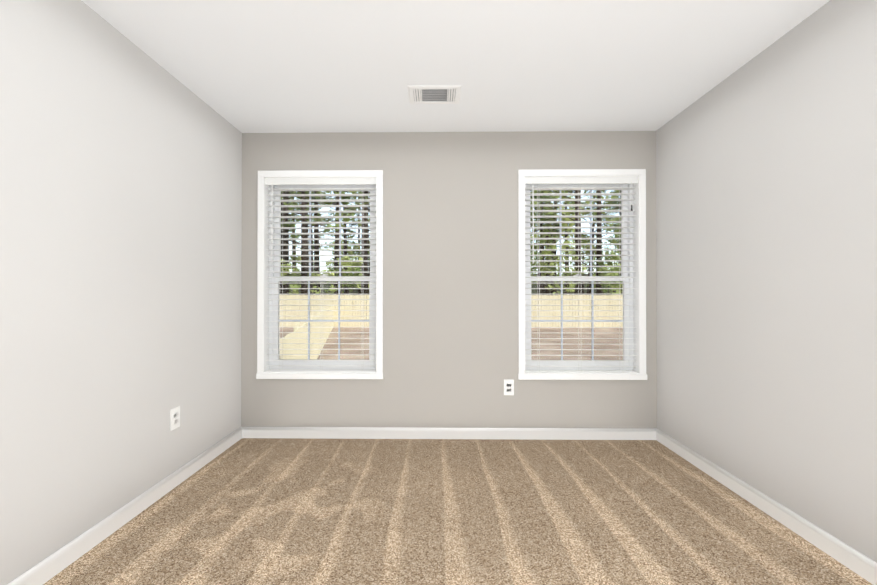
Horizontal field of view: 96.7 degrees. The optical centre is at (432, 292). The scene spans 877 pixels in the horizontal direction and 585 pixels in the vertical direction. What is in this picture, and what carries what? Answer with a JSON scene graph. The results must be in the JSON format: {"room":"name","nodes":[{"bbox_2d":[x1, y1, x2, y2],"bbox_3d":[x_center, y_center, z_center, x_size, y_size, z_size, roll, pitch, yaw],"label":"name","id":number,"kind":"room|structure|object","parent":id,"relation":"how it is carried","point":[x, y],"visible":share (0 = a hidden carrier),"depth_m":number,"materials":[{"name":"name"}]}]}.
{"room":"empty bedroom","nodes":[
{"label":"empty bedroom","id":0,"kind":"room"},
{"bbox_2d":[0,0,241,584],"bbox_3d":[-1.635,-0.070,1.124,0.160,2.440,4.320,0,0,1],"label":"wall","id":1,"kind":"structure","parent":0,"point":[120,243],"depth_m":1.82,"materials":[{"name":"grey paint"}]},
{"bbox_2d":[7,427,242,584],"bbox_3d":[-1.548,1.106,1.117,0.014,0.087,4.000,0,0,1],"label":"baseboard","id":2,"kind":"structure","parent":1,"relation":"attached to","point":[45,570],"depth_m":1.88,"materials":[{"name":"white wood"}]},
{"bbox_2d":[170,406,179,430],"bbox_3d":[-1.536,0.751,2.329,0.008,0.124,0.079,0,0,1],"label":"electrical outlet","id":3,"kind":"object","parent":1,"relation":"attached to","point":[174,418],"visible":1,"depth_m":2.32,"materials":[{"name":"white plastic"}]},
{"bbox_2d":[241,131,656,427],"bbox_3d":[0.120,-0.060,3.182,3.300,2.440,0.160,0,0,1],"label":"wall","id":4,"kind":"structure","parent":0,"point":[450,279],"depth_m":3.10,"materials":[{"name":"grey paint"}]},
{"bbox_2d":[256,170,382,378],"bbox_3d":[-0.895,-0.143,3.180,1.008,1.658,0.183,0,0,1],"label":"window","id":5,"kind":"structure","parent":4,"relation":"in","point":[264,337],"depth_m":3.17,"materials":[{"name":"white plastic"}]},
{"bbox_2d":[265,177,375,371],"bbox_3d":[-0.895,-0.137,3.136,0.890,1.562,0.085,0,0,1],"label":"window blind","id":6,"kind":"object","parent":5,"relation":"attached to","point":[363,181],"visible":0.83,"depth_m":3.14,"materials":[{"name":"white plastic"}]},
{"bbox_2d":[243,427,654,439],"bbox_3d":[0.119,1.116,3.089,3.240,0.087,0.014,0,0,1],"label":"baseboard","id":7,"kind":"structure","parent":4,"relation":"attached to","point":[248,432],"depth_m":3.08,"materials":[{"name":"white wood"}]},
{"bbox_2d":[504,380,513,394],"bbox_3d":[0.605,0.753,3.088,0.079,0.124,0.008,0,0,1],"label":"electrical outlet","id":8,"kind":"object","parent":4,"relation":"attached to","point":[508,387],"visible":1,"depth_m":3.09,"materials":[{"name":"white plastic"}]},
{"bbox_2d":[518,169,646,379],"bbox_3d":[1.180,-0.143,3.154,1.008,1.658,0.183,0,0,1],"label":"window","id":9,"kind":"structure","parent":4,"relation":"in","point":[638,333],"depth_m":3.13,"materials":[{"name":"white plastic"}]},
{"bbox_2d":[525,176,637,371],"bbox_3d":[1.180,-0.137,3.110,0.890,1.562,0.085,0,0,1],"label":"window blind","id":10,"kind":"object","parent":9,"relation":"attached to","point":[619,180],"visible":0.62,"depth_m":3.12,"materials":[{"name":"white plastic"}]},
{"bbox_2d":[82,0,829,132],"bbox_3d":[0.095,-1.351,1.109,3.620,0.120,4.320,0,0,1],"label":"ceiling","id":11,"kind":"structure","parent":0,"point":[293,66],"depth_m":2.11,"materials":[{"name":"white paint"}]},
{"bbox_2d":[407,85,460,103],"bbox_3d":[0.012,-1.279,2.530,0.335,0.008,0.235,0,0,1],"label":"ceiling vent","id":12,"kind":"object","parent":11,"relation":"in","point":[434,94],"visible":1,"depth_m":2.51,"materials":[{"name":"white metal"}]},
{"bbox_2d":[43,438,872,584],"bbox_3d":[0.095,1.174,1.096,3.620,0.050,4.320,0,0,1],"label":"floor","id":13,"kind":"structure","parent":0,"point":[271,511],"depth_m":1.95,"materials":[{"name":"carpet"}]},
{"bbox_2d":[656,0,876,562],"bbox_3d":[1.825,-0.071,1.081,0.160,2.440,4.320,0,0,1],"label":"wall","id":14,"kind":"structure","parent":0,"point":[766,232],"depth_m":1.95,"materials":[{"name":"grey paint"}]},
{"bbox_2d":[655,428,876,584],"bbox_3d":[1.737,1.106,1.076,0.014,0.087,4.000,0,0,1],"label":"baseboard","id":15,"kind":"structure","parent":14,"relation":"attached to","point":[865,567],"depth_m":1.93,"materials":[{"name":"white wood"}]},
{"label":"outside","id":16,"kind":"structure","parent":0,"visible":0},
{"bbox_2d":[279,274,622,359],"bbox_3d":[1.631,-0.665,56.181,145.000,5.800,105.820,0,0,1],"label":"ground","id":17,"kind":"structure","parent":16,"point":[567,343],"depth_m":13.64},
{"bbox_2d":[279,295,622,358],"bbox_3d":[0.581,0.891,12.026,60.000,1.730,15.033,0,0,1],"label":"fence","id":18,"kind":"object","parent":17,"relation":"on","point":[319,315],"depth_m":19.30,"materials":[{"name":"beige wood"}]},
{"bbox_2d":[279,190,622,319],"bbox_3d":[1.750,-11.277,38.565,69.978,26.457,38.179,0,0,1],"label":"tree","id":19,"kind":"object","parent":17,"relation":"on","point":[363,269],"depth_m":29.07,"materials":[{"name":"green plant"}]}
]}

